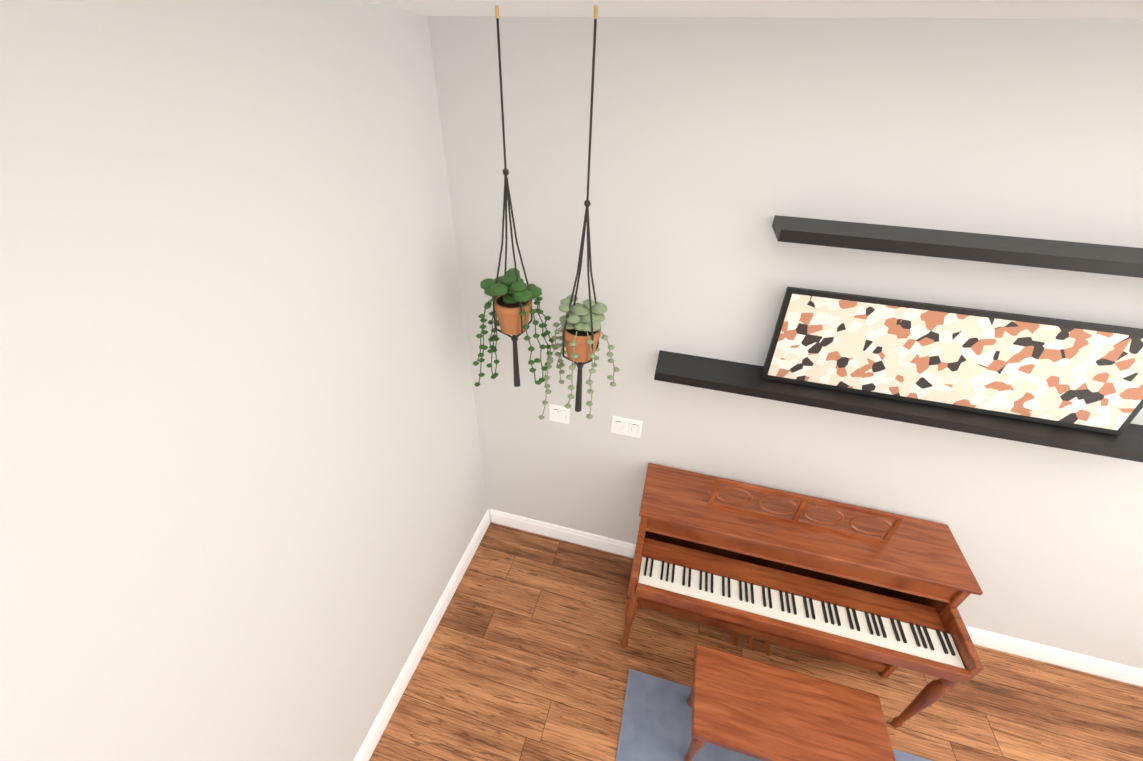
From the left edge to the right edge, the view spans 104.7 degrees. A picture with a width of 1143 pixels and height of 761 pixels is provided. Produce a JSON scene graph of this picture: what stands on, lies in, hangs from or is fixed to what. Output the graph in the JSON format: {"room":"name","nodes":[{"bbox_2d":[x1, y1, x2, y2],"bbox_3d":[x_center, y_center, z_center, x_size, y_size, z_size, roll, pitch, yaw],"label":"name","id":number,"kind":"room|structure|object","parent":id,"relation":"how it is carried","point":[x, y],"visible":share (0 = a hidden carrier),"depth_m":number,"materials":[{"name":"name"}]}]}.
{"room":"living room","nodes":[
{"label":"living room","id":0,"kind":"room"},
{"bbox_2d":[0,0,487,760],"bbox_3d":[-1.529,1.725,-0.349,0.120,2.850,6.950,10,35,12],"label":"wall","id":1,"kind":"structure","parent":0,"point":[242,498],"depth_m":1.09,"materials":[{"name":"white paint"}]},
{"bbox_2d":[353,508,492,760],"bbox_3d":[-1.497,2.848,0.417,0.015,0.134,6.930,10,35,12],"label":"baseboard","id":2,"kind":"structure","parent":1,"relation":"attached to","point":[366,750],"depth_m":2.41,"materials":[{"name":"white wood"}]},
{"bbox_2d":[357,0,1142,18],"bbox_3d":[-0.830,2.072,-3.414,7.500,0.100,12.150,10,35,12],"label":"ceiling","id":3,"kind":"structure","parent":0,"point":[1078,9],"depth_m":1.20,"materials":[{"name":"white paint"}]},
{"bbox_2d":[472,5,557,386],"bbox_3d":[-0.241,-0.529,1.700,0.371,1.404,0.258,10,35,12],"label":"hanging plant","id":4,"kind":"object","parent":3,"relation":"hanging from","point":[512,310],"visible":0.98,"depth_m":1.80,"materials":[{"name":"green plant"}]},
{"bbox_2d":[538,5,619,419],"bbox_3d":[0.054,-0.445,1.659,0.349,1.480,0.356,10,35,12],"label":"hanging plant","id":5,"kind":"object","parent":3,"relation":"hanging from","point":[580,323],"visible":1,"depth_m":1.77,"materials":[{"name":"green plant"}]},
{"bbox_2d":[369,522,1142,760],"bbox_3d":[-0.907,4.498,-1.737,7.500,0.100,12.150,10,35,12],"label":"floor","id":6,"kind":"structure","parent":0,"point":[526,656],"depth_m":2.40,"materials":[{"name":"brown wood"}]},
{"bbox_2d":[616,669,931,760],"bbox_3d":[1.306,1.984,1.904,2.250,0.010,0.750,10,35,12],"label":"rug","id":7,"kind":"object","parent":6,"relation":"on","point":[656,721],"visible":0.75,"depth_m":2.21,"materials":[{"name":"fabric"}]},
{"bbox_2d":[685,644,895,760],"bbox_3d":[0.909,1.602,1.994,0.780,0.492,0.360,10,35,12],"label":"piano bench","id":8,"kind":"object","parent":7,"relation":"on","point":[762,711],"visible":1,"depth_m":1.85,"materials":[{"name":"brown wood"}]},
{"bbox_2d":[621,463,984,727],"bbox_3d":[1.057,1.051,2.288,1.484,1.093,0.625,10,35,12],"label":"piano","id":9,"kind":"object","parent":6,"relation":"on","point":[885,594],"visible":0.98,"depth_m":2.11,"materials":[{"name":"brown wood"}]},
{"bbox_2d":[428,16,1142,668],"bbox_3d":[1.756,0.221,1.979,5.250,2.850,0.120,10,35,12],"label":"wall","id":10,"kind":"structure","parent":0,"point":[718,144],"depth_m":1.72,"materials":[{"name":"white paint"}]},
{"bbox_2d":[549,404,569,423],"bbox_3d":[-0.069,0.191,2.475,0.118,0.116,0.013,10,35,12],"label":"switch plate","id":11,"kind":"object","parent":10,"relation":"attached to","point":[561,414],"visible":0.9,"depth_m":2.47,"materials":[{"name":"white plastic"}]},
{"bbox_2d":[611,416,642,437],"bbox_3d":[0.298,0.256,2.398,0.164,0.116,0.013,10,35,12],"label":"switch plate","id":12,"kind":"object","parent":10,"relation":"attached to","point":[627,427],"visible":1,"depth_m":2.39,"materials":[{"name":"white plastic"}]},
{"bbox_2d":[489,508,1142,686],"bbox_3d":[1.775,1.388,2.682,4.860,0.134,0.015,10,35,12],"label":"baseboard","id":13,"kind":"structure","parent":10,"relation":"attached to","point":[1067,659],"depth_m":2.53,"materials":[{"name":"white wood"}]},
{"bbox_2d":[654,350,1142,462],"bbox_3d":[1.347,0.095,1.826,1.980,0.040,0.199,10,35,12],"label":"floating shelf","id":14,"kind":"object","parent":10,"relation":"attached to","point":[725,376],"visible":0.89,"depth_m":1.77,"materials":[{"name":"black wood"}]},
{"bbox_2d":[761,286,1142,435],"bbox_3d":[1.455,-0.082,1.697,1.280,0.400,0.066,10,35,12],"label":"framed picture","id":15,"kind":"object","parent":14,"relation":"on","point":[1088,376],"visible":1,"depth_m":1.67,"materials":[{"name":"black"}]},
{"bbox_2d":[772,215,1142,277],"bbox_3d":[1.721,-0.377,1.383,2.040,0.040,0.199,10,35,12],"label":"floating shelf","id":16,"kind":"object","parent":10,"relation":"attached to","point":[1074,256],"visible":1,"depth_m":1.43,"materials":[{"name":"black wood"}]}
]}

